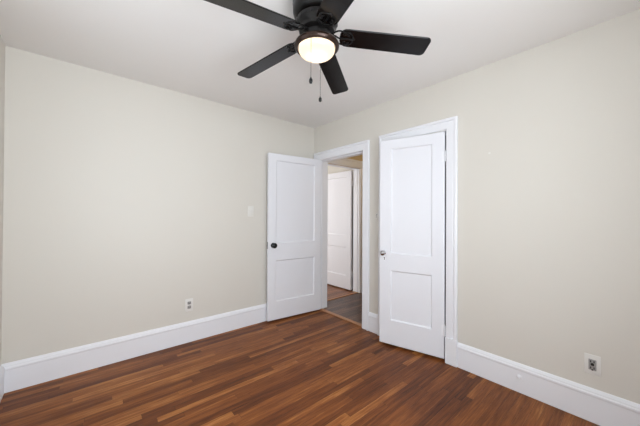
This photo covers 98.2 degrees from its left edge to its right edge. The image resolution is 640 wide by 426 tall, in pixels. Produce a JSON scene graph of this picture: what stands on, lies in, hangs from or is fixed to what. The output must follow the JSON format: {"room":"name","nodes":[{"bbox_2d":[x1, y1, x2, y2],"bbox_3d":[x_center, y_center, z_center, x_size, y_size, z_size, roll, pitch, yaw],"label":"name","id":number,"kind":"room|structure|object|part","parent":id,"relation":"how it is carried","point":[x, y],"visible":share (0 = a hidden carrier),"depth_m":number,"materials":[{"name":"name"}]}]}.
{"room":"empty bedroom","nodes":[
{"label":"empty bedroom","id":0,"kind":"room"},
{"bbox_2d":[0,35,4,365],"bbox_3d":[-1.136,0.039,0.563,0.150,2.440,3.510,1,0,-41],"label":"wall","id":1,"kind":"structure","parent":0,"point":[2,45],"depth_m":1.91,"materials":[{"name":"beige paint"}]},
{"bbox_2d":[0,365,4,401],"bbox_3d":[-1.119,1.156,0.660,0.022,0.202,3.338,1,0,-41],"label":"baseboard","id":2,"kind":"structure","parent":1,"relation":"attached to","point":[2,369],"depth_m":1.89,"materials":[{"name":"white wood"}]},
{"bbox_2d":[1,46,313,363],"bbox_3d":[-1.219,0.054,2.928,3.102,2.440,0.190,1,0,-41],"label":"wall","id":3,"kind":"structure","parent":0,"point":[126,201],"depth_m":2.38,"materials":[{"name":"beige paint"}]},
{"bbox_2d":[1,303,266,392],"bbox_3d":[-1.153,1.170,2.844,2.811,0.202,0.022,1,0,-41],"label":"baseboard","id":4,"kind":"structure","parent":3,"relation":"attached to","point":[27,372],"depth_m":2.36,"materials":[{"name":"white wood"}]},
{"bbox_2d":[185,298,192,311],"bbox_3d":[-1.290,0.907,2.735,0.074,0.122,0.010,1,0,-41],"label":"wall outlet","id":5,"kind":"object","parent":3,"relation":"attached to","point":[188,302],"visible":1,"depth_m":2.73,"materials":[{"name":"white plastic"}]},
{"bbox_2d":[248,206,253,216],"bbox_3d":[-0.788,-0.019,3.162,0.074,0.122,0.017,1,0,-41],"label":"light switch","id":6,"kind":"object","parent":3,"relation":"attached to","point":[250,208],"visible":1,"depth_m":3.17,"materials":[{"name":"white plastic"}]},
{"bbox_2d":[0,284,599,425],"bbox_3d":[-0.306,1.340,3.083,4.712,0.120,6.260,1,0,-41],"label":"floor","id":7,"kind":"structure","parent":0,"point":[317,367],"depth_m":2.01,"materials":[{"name":"brown wood"}]},
{"bbox_2d":[319,308,361,326],"bbox_3d":[0.255,1.280,3.414,0.054,0.009,0.747,1,0,-41],"label":"threshold","id":8,"kind":"object","parent":7,"relation":"on","point":[322,309],"visible":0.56,"depth_m":3.39,"materials":[{"name":"brown wood"}]},
{"bbox_2d":[327,292,357,300],"bbox_3d":[0.316,1.286,4.258,0.750,0.009,0.045,1,0,-41],"label":"threshold","id":9,"kind":"object","parent":7,"relation":"on","point":[354,292],"visible":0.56,"depth_m":4.26,"materials":[{"name":"brown wood"}]},
{"bbox_2d":[0,0,639,127],"bbox_3d":[-0.292,-1.220,3.099,4.712,0.120,6.260,1,0,-41],"label":"ceiling","id":10,"kind":"structure","parent":0,"point":[197,48],"depth_m":1.88,"materials":[{"name":"paint"}]},
{"bbox_2d":[204,0,430,101],"bbox_3d":[-0.051,-0.901,1.469,1.122,0.536,1.156,1,0,-41],"label":"ceiling fan","id":11,"kind":"object","parent":10,"relation":"hanging from","point":[316,21],"visible":1,"depth_m":1.44,"materials":[{"name":"brown metal"}]},
{"bbox_3d":[-0.304,-0.922,1.265,0.479,0.007,0.120,-6,14,-37],"label":"blade","id":12,"kind":"part","parent":11,"relation":"part of","materials":[{"name":"black wood"}]},
{"bbox_3d":[-0.313,-0.919,1.688,0.479,0.007,0.120,-6,7,35],"label":"blade","id":13,"kind":"part","parent":11,"relation":"part of","materials":[{"name":"black wood"}]},
{"bbox_3d":[-0.017,-0.973,1.483,0.220,0.121,0.220,1,0,-41],"label":"motor","id":14,"kind":"part","parent":11,"relation":"part of","materials":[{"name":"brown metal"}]},
{"bbox_3d":[-0.018,-0.858,1.482,0.192,0.062,0.192,1,0,-41],"label":"glass globe","id":15,"kind":"part","parent":11,"relation":"part of"},
{"bbox_2d":[297,7,337,26],"bbox_3d":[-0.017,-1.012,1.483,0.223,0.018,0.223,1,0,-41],"label":"motor housing","id":16,"kind":"object","parent":11,"relation":"attached to","point":[304,12],"depth_m":1.39,"materials":[{"name":"black metal"}]},
{"bbox_3d":[0.087,-0.916,1.827,0.120,0.007,0.479,-11,-9,15],"label":"blade","id":17,"kind":"part","parent":11,"relation":"part of","materials":[{"name":"black wood"}]},
{"bbox_3d":[0.101,-0.921,1.143,0.120,0.007,0.479,12,1,-20],"label":"blade","id":18,"kind":"part","parent":11,"relation":"part of","materials":[{"name":"black wood"}]},
{"bbox_3d":[0.343,-0.917,1.490,0.479,0.007,0.120,6,-11,-1],"label":"blade","id":19,"kind":"part","parent":11,"relation":"part of","materials":[{"name":"black wood"}]},
{"bbox_2d":[328,166,353,270],"bbox_3d":[0.100,0.079,5.770,0.620,2.440,2.410,1,0,-41],"label":"wall","id":20,"kind":"structure","parent":0,"point":[331,169],"depth_m":4.82,"materials":[{"name":"beige paint"}]},
{"bbox_2d":[328,155,362,292],"bbox_3d":[0.490,0.073,4.439,1.460,2.440,0.120,1,0,-41],"label":"wall","id":21,"kind":"structure","parent":0,"point":[359,157],"depth_m":4.49,"materials":[{"name":"paint"}]},
{"bbox_2d":[327,170,352,289],"bbox_3d":[0.262,0.285,4.852,0.098,1.978,0.758,1,0,-41],"label":"door","id":22,"kind":"structure","parent":21,"relation":"in","point":[339,227],"depth_m":4.78,"materials":[{"name":"white wood"}]},
{"bbox_2d":[328,158,362,292],"bbox_3d":[0.307,0.222,4.282,1.038,2.133,0.172,1,0,-41],"label":"door frame","id":23,"kind":"structure","parent":21,"relation":"attached to","point":[357,227],"depth_m":4.50,"materials":[{"name":"white wood"}]},
{"bbox_2d":[368,312,376,333],"bbox_3d":[0.573,1.180,2.974,0.022,0.202,0.126,1,0,-41],"label":"baseboard","id":24,"kind":"structure","parent":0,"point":[372,318],"depth_m":2.98,"materials":[{"name":"white wood"}]},
{"bbox_2d":[314,9,639,403],"bbox_3d":[1.109,0.064,2.487,0.140,2.440,3.510,1,0,-41],"label":"wall","id":25,"kind":"structure","parent":0,"point":[549,218],"depth_m":1.87,"materials":[{"name":"beige paint"}]},
{"bbox_2d":[314,139,369,330],"bbox_3d":[0.287,0.240,3.444,0.192,2.086,0.949,1,0,-41],"label":"door frame","id":26,"kind":"structure","parent":25,"relation":"attached to","point":[363,147],"depth_m":3.21,"materials":[{"name":"white wood"}]},
{"bbox_2d":[266,153,320,320],"bbox_3d":[-0.296,0.280,3.439,0.764,1.965,0.127,1,0,-35],"label":"door","id":27,"kind":"structure","parent":26,"relation":"attached to","point":[293,182],"depth_m":3.42,"materials":[{"name":"white wood"}]},
{"bbox_2d":[379,132,445,358],"bbox_3d":[0.833,0.278,2.559,0.605,1.970,0.091,0,0,34],"label":"door","id":28,"kind":"structure","parent":25,"relation":"in","point":[412,169],"depth_m":2.56,"materials":[{"name":"white wood"}]},
{"bbox_2d":[377,116,457,366],"bbox_3d":[0.935,0.235,2.665,0.170,2.094,0.812,1,0,-41],"label":"door frame","id":29,"kind":"structure","parent":25,"relation":"attached to","point":[450,125],"depth_m":2.35,"materials":[{"name":"white wood"}]},
{"bbox_2d":[457,342,639,425],"bbox_3d":[1.615,1.178,1.758,0.022,0.202,1.447,1,0,-41],"label":"baseboard","id":30,"kind":"structure","parent":25,"relation":"attached to","point":[590,404],"depth_m":1.84,"materials":[{"name":"white wood"}]},
{"bbox_2d":[584,353,600,376],"bbox_3d":[1.673,0.932,1.703,0.010,0.120,0.073,1,0,-41],"label":"wall outlet","id":31,"kind":"object","parent":25,"relation":"attached to","point":[592,363],"visible":1,"depth_m":1.70,"materials":[{"name":"white plastic"}]},
{"bbox_2d":[588,359,595,370],"bbox_3d":[1.671,0.932,1.702,0.004,0.066,0.035,1,0,-41],"label":"receptacle","id":32,"kind":"object","parent":31,"relation":"attached to","point":[591,362],"depth_m":1.70,"materials":[{"name":"white plastic"}]}
]}

